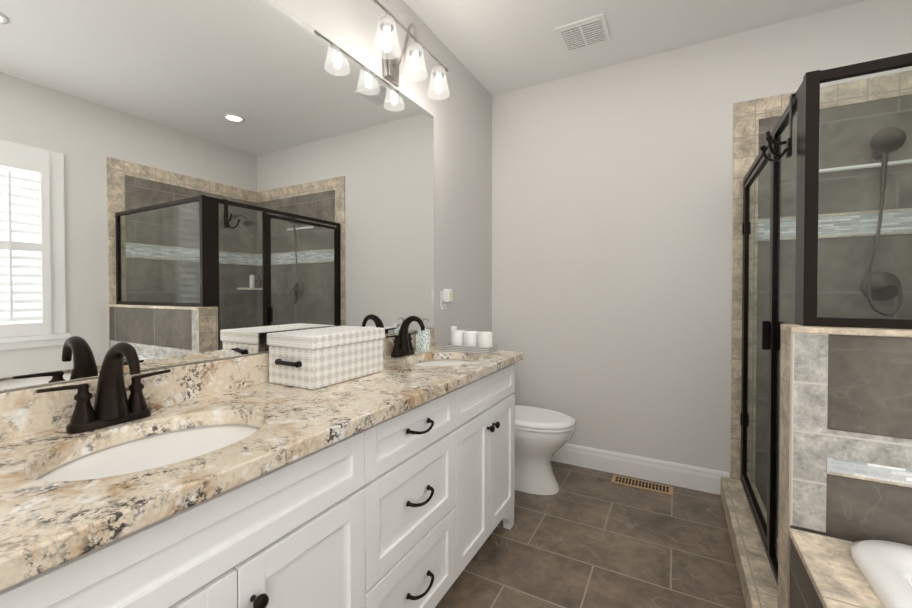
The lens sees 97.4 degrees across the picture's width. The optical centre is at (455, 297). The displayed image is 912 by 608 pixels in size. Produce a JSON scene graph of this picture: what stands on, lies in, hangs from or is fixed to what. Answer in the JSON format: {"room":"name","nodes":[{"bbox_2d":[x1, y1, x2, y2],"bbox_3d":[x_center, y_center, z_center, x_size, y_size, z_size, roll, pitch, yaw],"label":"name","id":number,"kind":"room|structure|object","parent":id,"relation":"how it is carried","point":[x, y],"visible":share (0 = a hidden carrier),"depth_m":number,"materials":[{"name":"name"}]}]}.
{"room":"bathroom","nodes":[
{"label":"bathroom","id":0,"kind":"room"},
{"bbox_2d":[0,0,491,391],"bbox_3d":[-0.740,-0.167,1.379,0.120,2.740,4.280,0,1,29],"label":"wall","id":1,"kind":"structure","parent":0,"point":[462,113],"depth_m":2.52,"materials":[{"name":"grey paint"}]},
{"bbox_2d":[0,0,433,390],"bbox_3d":[-0.591,-0.430,1.510,0.006,1.237,1.920,0,1,29],"label":"mirror","id":2,"kind":"object","parent":1,"relation":"attached to","point":[186,181],"visible":0.88,"depth_m":1.18,"materials":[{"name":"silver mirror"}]},
{"bbox_2d":[0,328,434,439],"bbox_3d":[-0.588,0.241,1.510,0.020,0.100,1.908,0,1,29],"label":"backsplash","id":3,"kind":"structure","parent":1,"relation":"attached to","point":[20,415],"depth_m":1.12,"materials":[{"name":"beige stone"}]},
{"bbox_2d":[373,0,449,99],"bbox_3d":[-0.236,-1.189,1.938,0.212,0.253,0.628,0,1,29],"label":"light","id":4,"kind":"object","parent":1,"relation":"attached to","point":[387,26],"visible":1,"depth_m":1.93,"materials":[{"name":"white glass"}]},
{"bbox_2d":[440,289,452,309],"bbox_3d":[-0.053,0.013,2.453,0.057,0.128,0.072,0,1,29],"label":"electrical outlet plate","id":5,"kind":"object","parent":1,"relation":"attached to","point":[446,296],"visible":1,"depth_m":2.43,"materials":[{"name":"white plastic"}]},
{"bbox_2d":[435,461,778,607],"bbox_3d":[0.572,1.263,0.682,3.110,0.100,4.280,0,1,29],"label":"floor","id":6,"kind":"structure","parent":0,"point":[583,537],"depth_m":1.87,"materials":[{"name":"tile"}]},
{"bbox_2d":[0,360,519,607],"bbox_3d":[-0.352,0.770,1.393,0.554,0.866,1.876,0,1,29],"label":"bathroom vanity","id":7,"kind":"object","parent":6,"relation":"on","point":[240,482],"depth_m":1.01,"materials":[{"name":"painted wood"},{"name":"oil rubbed bronze"}]},
{"bbox_2d":[0,344,523,583],"bbox_3d":[-0.351,0.312,1.381,0.562,0.038,1.908,0,1,29],"label":"countertop","id":8,"kind":"structure","parent":7,"relation":"on","point":[40,524],"depth_m":0.80,"materials":[{"name":"beige stone"}]},
{"bbox_2d":[32,342,159,435],"bbox_3d":[-0.790,0.201,0.909,0.163,0.196,0.206,0,1,29],"label":"faucet","id":9,"kind":"object","parent":8,"relation":"on","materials":[{"name":"black metal"}]},
{"bbox_2d":[20,412,275,495],"bbox_3d":[-0.623,0.408,0.861,0.364,0.164,0.463,0,1,29],"label":"sink","id":10,"kind":"object","parent":8,"relation":"in","point":[93,465],"depth_m":0.88,"materials":[{"name":"white ceramic"}]},
{"bbox_2d":[267,326,384,389],"bbox_3d":[-0.462,0.206,1.471,0.225,0.170,0.393,0,1,29],"label":"basket","id":11,"kind":"object","parent":8,"relation":"on","point":[314,358],"visible":1,"depth_m":1.35,"materials":[{"name":"white fabric"}]},
{"bbox_2d":[384,316,427,355],"bbox_3d":[-0.232,0.187,1.931,0.163,0.196,0.206,0,1,29],"label":"faucet","id":12,"kind":"object","parent":8,"relation":"on","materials":[{"name":"black metal"}]},
{"bbox_2d":[416,318,429,350],"bbox_3d":[-0.173,0.196,2.134,0.066,0.172,0.060,0,1,29],"label":"soap bottle","id":13,"kind":"object","parent":8,"relation":"on","point":[422,340],"visible":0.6,"depth_m":2.11,"materials":[{"name":"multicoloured glass"}]},
{"bbox_2d":[408,356,479,367],"bbox_3d":[-0.065,0.394,1.883,0.364,0.164,0.463,0,1,29],"label":"sink","id":14,"kind":"object","parent":8,"relation":"in","point":[436,361],"depth_m":2.02,"materials":[{"name":"white ceramic"}]},
{"bbox_2d":[444,326,497,353],"bbox_3d":[0.078,0.220,2.121,0.260,0.125,0.118,0,1,29],"label":"tray","id":15,"kind":"object","parent":8,"relation":"on","point":[472,341],"visible":1,"depth_m":2.08,"materials":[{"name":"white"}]},
{"bbox_2d":[515,405,575,494],"bbox_3d":[0.397,0.791,2.582,0.730,0.792,0.450,0,1,29],"label":"toilet","id":16,"kind":"object","parent":6,"relation":"on","point":[543,436],"visible":0.31,"depth_m":2.42,"materials":[{"name":"white ceramic"}]},
{"bbox_2d":[611,475,672,494],"bbox_3d":[1.175,1.184,2.536,0.350,0.006,0.115,0,1,29],"label":"floor vent","id":17,"kind":"object","parent":6,"relation":"in","point":[646,485],"visible":1,"depth_m":2.53,"materials":[{"name":"gold metal"}]},
{"bbox_2d":[720,477,777,607],"bbox_3d":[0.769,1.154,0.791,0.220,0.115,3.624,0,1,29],"label":"shower curb","id":18,"kind":"object","parent":6,"relation":"on","point":[759,586],"visible":0.56,"depth_m":1.74,"materials":[{"name":"stone"}]},
{"bbox_2d":[740,53,911,585],"bbox_3d":[1.881,0.202,1.501,1.339,1.768,1.290,0,1,29],"label":"shower enclosure","id":19,"kind":"object","parent":18,"relation":"on","point":[804,102],"visible":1,"depth_m":1.28,"materials":[{"name":"clear glass"}]},
{"bbox_2d":[778,324,911,607],"bbox_3d":[1.596,0.650,0.945,1.300,1.118,0.134,0,1,29],"label":"wall","id":20,"kind":"structure","parent":6,"relation":"on","point":[845,455],"depth_m":1.14,"materials":[{"name":"tile"}]},
{"bbox_2d":[789,528,911,607],"bbox_3d":[1.123,0.946,0.082,1.300,0.550,1.836,0,1,29],"label":"tub","id":21,"kind":"object","parent":6,"relation":"on","point":[829,572],"visible":0.94,"depth_m":1.01,"materials":[{"name":"tile"}]},
{"bbox_2d":[403,0,866,95],"bbox_3d":[0.572,-1.577,0.643,3.110,0.100,4.280,0,1,29],"label":"ceiling","id":22,"kind":"structure","parent":0,"point":[495,47],"depth_m":2.29,"materials":[{"name":"white paint"}]},
{"bbox_2d":[555,13,610,53],"bbox_3d":[0.750,-1.541,2.358,0.270,0.016,0.270,0,1,29],"label":"ceiling vent","id":23,"kind":"object","parent":22,"relation":"in","point":[588,32],"visible":0.98,"depth_m":2.34,"materials":[{"name":"white"}]},
{"bbox_2d":[492,0,911,474],"bbox_3d":[1.568,-0.182,2.488,2.870,2.740,0.120,0,1,29],"label":"wall","id":24,"kind":"structure","parent":0,"point":[612,211],"depth_m":2.62,"materials":[{"name":"white paint"}]},
{"bbox_2d":[551,443,729,494],"bbox_3d":[0.954,1.113,2.762,1.545,0.140,0.016,0,1,29],"label":"baseboard","id":25,"kind":"structure","parent":24,"relation":"attached to","point":[683,475],"depth_m":2.61,"materials":[{"name":"white wood"}]},
{"bbox_2d":[730,70,911,506],"bbox_3d":[2.216,0.029,2.059,1.320,2.330,0.017,0,1,29],"label":"wall tile","id":26,"kind":"structure","parent":24,"relation":"attached to","point":[755,120],"depth_m":2.17,"materials":[{"name":"tile"}]},
{"bbox_2d":[819,127,911,315],"bbox_3d":[2.293,-0.379,1.827,0.933,0.948,0.308,0,1,29],"label":"shower fixture","id":27,"kind":"object","parent":26,"relation":"attached to","point":[866,281],"depth_m":2.02,"materials":[{"name":"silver metal"}]}
]}

